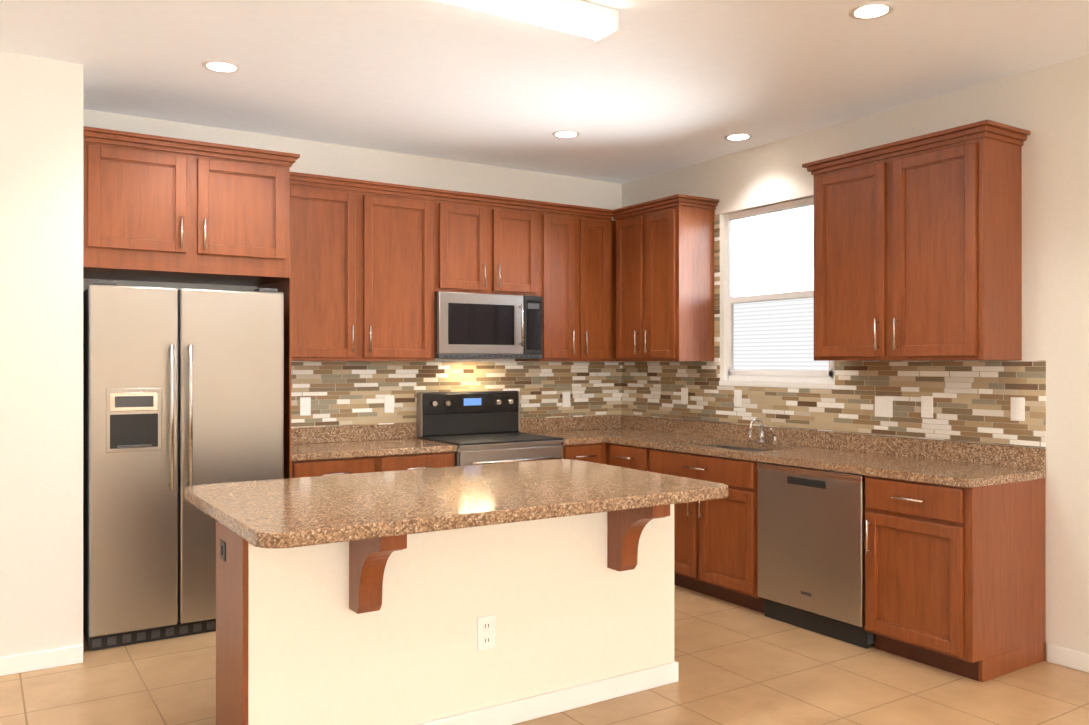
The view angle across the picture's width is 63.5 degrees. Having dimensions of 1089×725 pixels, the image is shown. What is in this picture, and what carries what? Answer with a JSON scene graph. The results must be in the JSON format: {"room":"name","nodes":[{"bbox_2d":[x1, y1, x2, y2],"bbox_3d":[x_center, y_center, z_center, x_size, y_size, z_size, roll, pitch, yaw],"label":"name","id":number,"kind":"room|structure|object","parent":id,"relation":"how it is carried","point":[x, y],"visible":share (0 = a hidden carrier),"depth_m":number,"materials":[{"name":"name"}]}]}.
{"room":"kitchen","nodes":[
{"label":"kitchen","id":0,"kind":"room"},
{"bbox_2d":[0,51,82,656],"bbox_3d":[-4.270,0.003,3.420,4.320,2.850,0.940,0,0,-33],"label":"wall","id":1,"kind":"structure","parent":0,"point":[41,354],"depth_m":4.10,"materials":[{"name":"paint"}]},
{"bbox_2d":[0,645,82,675],"bbox_3d":[-3.998,1.385,3.024,4.290,0.085,0.018,0,0,-33],"label":"baseboard","id":2,"kind":"structure","parent":1,"relation":"attached to","point":[71,655],"depth_m":4.09,"materials":[{"name":"white paint"}]},
{"bbox_2d":[83,109,621,361],"bbox_3d":[-1.048,0.005,5.988,4.120,2.850,0.120,0,0,-33],"label":"wall","id":3,"kind":"structure","parent":0,"point":[334,160],"depth_m":5.90,"materials":[{"name":"paint"}]},
{"bbox_2d":[83,126,299,478],"bbox_3d":[-1.995,0.137,4.877,1.076,2.585,0.716,0,0,-33],"label":"upper cabinet","id":4,"kind":"object","parent":3,"relation":"attached to","point":[164,209],"visible":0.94,"depth_m":4.61,"materials":[{"name":"brown wood"}]},
{"bbox_2d":[265,172,437,360],"bbox_3d":[-1.225,-0.568,5.571,1.036,1.115,0.386,0,0,-33],"label":"upper cabinet","id":5,"kind":"object","parent":3,"relation":"attached to","point":[362,264],"visible":0.71,"depth_m":5.46,"materials":[{"name":"brown wood"}]},
{"bbox_2d":[291,361,621,438],"bbox_3d":[-0.577,0.271,6.216,2.825,0.558,0.008,0,0,-33],"label":"tile backsplash","id":6,"kind":"structure","parent":3,"relation":"attached to","point":[346,393],"depth_m":6.08,"materials":[{"name":"tile"}]},
{"bbox_2d":[300,397,310,415],"bbox_3d":[-1.521,0.280,5.596,0.070,0.116,0.008,0,0,-33],"label":"electrical outlet plate","id":7,"kind":"object","parent":6,"relation":"attached to","point":[305,406],"visible":1,"depth_m":5.59,"materials":[{"name":"white plastic"}]},
{"bbox_2d":[384,395,393,412],"bbox_3d":[-1.043,0.280,5.906,0.070,0.116,0.008,0,0,-33],"label":"electrical outlet plate","id":8,"kind":"object","parent":6,"relation":"attached to","point":[388,404],"visible":1,"depth_m":5.90,"materials":[{"name":"white plastic"}]},
{"bbox_2d":[563,392,569,406],"bbox_3d":[0.167,0.281,6.687,0.070,0.116,0.008,0,0,-33],"label":"electrical outlet plate","id":9,"kind":"object","parent":6,"relation":"attached to","point":[566,399],"visible":1,"depth_m":6.68,"materials":[{"name":"white plastic"}]},
{"bbox_2d":[435,189,541,295],"bbox_3d":[-0.451,-0.795,6.071,0.807,0.660,0.386,0,0,-33],"label":"upper cabinet","id":10,"kind":"object","parent":3,"relation":"attached to","point":[486,244],"visible":0.88,"depth_m":5.92,"materials":[{"name":"brown wood"}]},
{"bbox_2d":[435,291,541,358],"bbox_3d":[-0.437,-0.244,6.049,0.799,0.433,0.429,0,0,-33],"label":"over-the-range microwave","id":11,"kind":"object","parent":10,"relation":"attached to","point":[481,326],"visible":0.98,"depth_m":5.89,"materials":[{"name":"grey metal"}]},
{"bbox_2d":[515,201,615,360],"bbox_3d":[0.303,-0.567,6.558,0.988,1.115,0.386,0,0,-33],"label":"upper cabinet","id":12,"kind":"object","parent":3,"relation":"attached to","point":[577,268],"visible":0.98,"depth_m":6.35,"materials":[{"name":"brown wood"}]},
{"bbox_2d":[0,585,1088,724],"bbox_3d":[0.967,1.474,-1.116,8.440,0.100,14.240,0,0,-33],"label":"floor","id":13,"kind":"structure","parent":0,"point":[739,665],"depth_m":3.85,"materials":[{"name":"beige tile"}]},
{"bbox_2d":[83,281,283,650],"bbox_3d":[-1.998,0.512,4.832,0.960,1.835,0.731,0,0,-33],"label":"refrigerator","id":14,"kind":"object","parent":13,"relation":"on","point":[183,388],"visible":0.88,"depth_m":4.51,"materials":[{"name":"grey metal"}]},
{"bbox_2d":[291,451,454,477],"bbox_3d":[-1.146,0.992,5.454,1.042,0.875,0.666,0,0,-33],"label":"base cabinet","id":15,"kind":"object","parent":13,"relation":"on","point":[323,467],"visible":0.1,"depth_m":5.18,"materials":[{"name":"brown wood"}]},
{"bbox_2d":[291,423,456,460],"bbox_3d":[-1.154,0.484,5.468,1.044,0.140,0.635,0,0,-33],"label":"countertop","id":16,"kind":"structure","parent":15,"relation":"on","point":[322,443],"depth_m":5.58,"materials":[{"name":"brown stone"}]},
{"bbox_2d":[216,499,712,724],"bbox_3d":[-0.363,0.995,3.672,1.905,0.866,1.185,0,0,-33],"label":"kitchen island","id":17,"kind":"object","parent":13,"relation":"on","point":[511,593],"depth_m":3.33,"materials":[{"name":"beige paint"}]},
{"bbox_2d":[184,459,728,550],"bbox_3d":[-0.357,0.538,3.669,1.956,0.047,1.244,0,0,-33],"label":"island countertop","id":18,"kind":"structure","parent":17,"relation":"on","point":[274,514],"depth_m":3.36,"materials":[{"name":"brown stone"}]},
{"bbox_2d":[417,391,563,465],"bbox_3d":[-0.354,0.818,5.926,0.784,1.225,0.708,0,0,-33],"label":"range","id":19,"kind":"object","parent":13,"relation":"on","point":[462,417],"visible":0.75,"depth_m":6.01,"materials":[{"name":"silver metal"}]},
{"bbox_2d":[563,442,606,464],"bbox_3d":[0.380,0.993,6.439,0.987,0.875,0.666,0,0,-33],"label":"base cabinet","id":20,"kind":"object","parent":13,"relation":"on","point":[593,452],"visible":0.1,"depth_m":6.03,"materials":[{"name":"brown wood"}]},
{"bbox_2d":[520,415,1045,487],"bbox_3d":[1.093,0.484,5.333,0.989,0.140,3.300,0,0,-33],"label":"countertop","id":21,"kind":"structure","parent":20,"relation":"on","point":[960,464],"depth_m":5.01,"materials":[{"name":"brown stone"}]},
{"bbox_2d":[704,445,768,451],"bbox_3d":[1.187,0.644,5.508,0.427,0.179,0.762,0,0,-33],"label":"undermount sink","id":22,"kind":"object","parent":21,"relation":"in","point":[738,448],"visible":0.02,"depth_m":5.78,"materials":[{"name":"silver metal"}]},
{"bbox_2d":[748,418,777,443],"bbox_3d":[1.387,0.434,5.575,0.153,0.162,0.166,0,0,-33],"label":"faucet","id":23,"kind":"object","parent":21,"relation":"on","point":[762,439],"visible":1,"depth_m":5.60,"materials":[{"name":"silver metal"}]},
{"bbox_2d":[607,443,649,471],"bbox_3d":[0.791,0.993,6.098,0.666,0.875,0.466,0,0,-33],"label":"base cabinet","id":24,"kind":"object","parent":13,"relation":"on","point":[629,456],"visible":0.06,"depth_m":5.90,"materials":[{"name":"brown wood"}]},
{"bbox_2d":[650,445,764,612],"bbox_3d":[1.176,0.992,5.501,0.666,0.875,0.946,0,0,-33],"label":"base cabinet","id":25,"kind":"object","parent":13,"relation":"on","point":[715,548],"visible":0.48,"depth_m":5.21,"materials":[{"name":"brown wood"}]},
{"bbox_2d":[757,462,873,648],"bbox_3d":[1.635,0.995,4.811,0.608,0.868,0.696,0,0,-33],"label":"dishwasher","id":26,"kind":"object","parent":13,"relation":"on","point":[811,549],"visible":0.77,"depth_m":4.61,"materials":[{"name":"grey metal"}]},
{"bbox_2d":[865,475,1045,681],"bbox_3d":[1.970,0.991,4.271,0.666,0.875,0.562,0,0,-33],"label":"base cabinet","id":27,"kind":"object","parent":13,"relation":"on","point":[955,579],"visible":0.85,"depth_m":4.07,"materials":[{"name":"brown wood"}]},
{"bbox_2d":[0,0,1088,183],"bbox_3d":[0.967,-1.476,-1.113,8.440,0.100,14.240,0,0,-33],"label":"ceiling","id":28,"kind":"structure","parent":0,"point":[651,88],"depth_m":4.22,"materials":[{"name":"paint"}]},
{"bbox_2d":[202,60,240,72],"bbox_3d":[-1.551,-1.418,4.224,0.176,0.006,0.176,0,0,-33],"label":"recessed light","id":29,"kind":"object","parent":28,"relation":"in","point":[220,66],"visible":0.96,"depth_m":4.21,"materials":[{"name":"white paint"}]},
{"bbox_2d":[439,0,618,42],"bbox_3d":[-0.274,-1.378,3.269,1.270,0.086,0.150,0,0,-33],"label":"ceiling fixture","id":30,"kind":"object","parent":28,"relation":"attached to","point":[597,23],"visible":1,"depth_m":3.44,"materials":[{"name":"white paint"}]},
{"bbox_2d":[552,130,579,137],"bbox_3d":[0.134,-1.417,5.467,0.176,0.006,0.176,0,0,-33],"label":"recessed light","id":31,"kind":"object","parent":28,"relation":"in","point":[566,134],"visible":0.96,"depth_m":5.47,"materials":[{"name":"white paint"}]},
{"bbox_2d":[724,133,751,140],"bbox_3d":[1.220,-1.417,5.537,0.176,0.006,0.176,0,0,-33],"label":"recessed light","id":32,"kind":"object","parent":28,"relation":"in","point":[738,137],"visible":1,"depth_m":5.54,"materials":[{"name":"white paint"}]},
{"bbox_2d":[848,2,894,19],"bbox_3d":[1.321,-1.419,3.555,0.176,0.006,0.176,0,0,-33],"label":"recessed light","id":33,"kind":"object","parent":28,"relation":"in","point":[872,10],"visible":1,"depth_m":3.54,"materials":[{"name":"white paint"}]},
{"bbox_2d":[622,54,1088,660],"bbox_3d":[4.462,0.001,1.142,0.120,2.850,14.000,0,0,-33],"label":"wall","id":34,"kind":"structure","parent":0,"point":[1048,106],"depth_m":4.21,"materials":[{"name":"paint"}]},
{"bbox_2d":[612,194,718,360],"bbox_3d":[0.837,-0.567,6.285,0.386,1.115,0.763,0,0,-33],"label":"upper cabinet","id":35,"kind":"object","parent":34,"relation":"attached to","point":[664,278],"visible":0.96,"depth_m":6.08,"materials":[{"name":"brown wood"}]},
{"bbox_2d":[719,197,834,388],"bbox_3d":[1.505,-0.433,5.679,0.097,1.185,0.970,0,0,-33],"label":"window","id":36,"kind":"structure","parent":34,"relation":"in","point":[769,296],"depth_m":5.74,"materials":[{"name":"white glass"}]},
{"bbox_2d":[622,214,1045,447],"bbox_3d":[1.506,-0.307,5.602,0.008,1.437,3.300,0,0,-33],"label":"tile backsplash","id":37,"kind":"structure","parent":34,"relation":"attached to","point":[971,401],"depth_m":5.04,"materials":[{"name":"tile"}]},
{"bbox_2d":[681,388,687,403],"bbox_3d":[1.011,0.240,6.353,0.008,0.116,0.070,0,0,-33],"label":"electrical outlet plate","id":38,"kind":"object","parent":37,"relation":"attached to","point":[684,395],"visible":1,"depth_m":6.35,"materials":[{"name":"white plastic"}]},
{"bbox_2d":[734,389,741,406],"bbox_3d":[1.298,0.240,5.908,0.008,0.116,0.070,0,0,-33],"label":"electrical outlet plate","id":39,"kind":"object","parent":37,"relation":"attached to","point":[737,398],"visible":1,"depth_m":5.91,"materials":[{"name":"white plastic"}]},
{"bbox_2d":[875,396,892,416],"bbox_3d":[1.911,0.249,4.959,0.008,0.116,0.115,0,0,-33],"label":"electrical outlet plate","id":40,"kind":"object","parent":37,"relation":"attached to","point":[883,406],"visible":1,"depth_m":4.95,"materials":[{"name":"white plastic"}]},
{"bbox_2d":[921,396,932,417],"bbox_3d":[2.058,0.239,4.732,0.008,0.116,0.070,0,0,-33],"label":"electrical outlet plate","id":41,"kind":"object","parent":37,"relation":"attached to","point":[926,406],"visible":1,"depth_m":4.73,"materials":[{"name":"white plastic"}]},
{"bbox_2d":[1011,397,1024,420],"bbox_3d":[2.323,0.229,4.320,0.008,0.116,0.070,0,0,-33],"label":"electrical outlet plate","id":42,"kind":"object","parent":37,"relation":"attached to","point":[1017,408],"visible":1,"depth_m":4.32,"materials":[{"name":"white plastic"}]},
{"bbox_2d":[802,120,1030,360],"bbox_3d":[1.907,-0.568,4.629,0.386,1.115,1.090,0,0,-33],"label":"upper cabinet","id":43,"kind":"object","parent":34,"relation":"attached to","point":[917,248],"visible":1,"depth_m":4.39,"materials":[{"name":"brown wood"}]},
{"bbox_2d":[1047,644,1088,672],"bbox_3d":[5.302,1.383,-0.287,0.018,0.085,10.690,0,0,-33],"label":"baseboard","id":44,"kind":"structure","parent":34,"relation":"attached to","point":[1058,655],"depth_m":4.12,"materials":[{"name":"white paint"}]}
]}

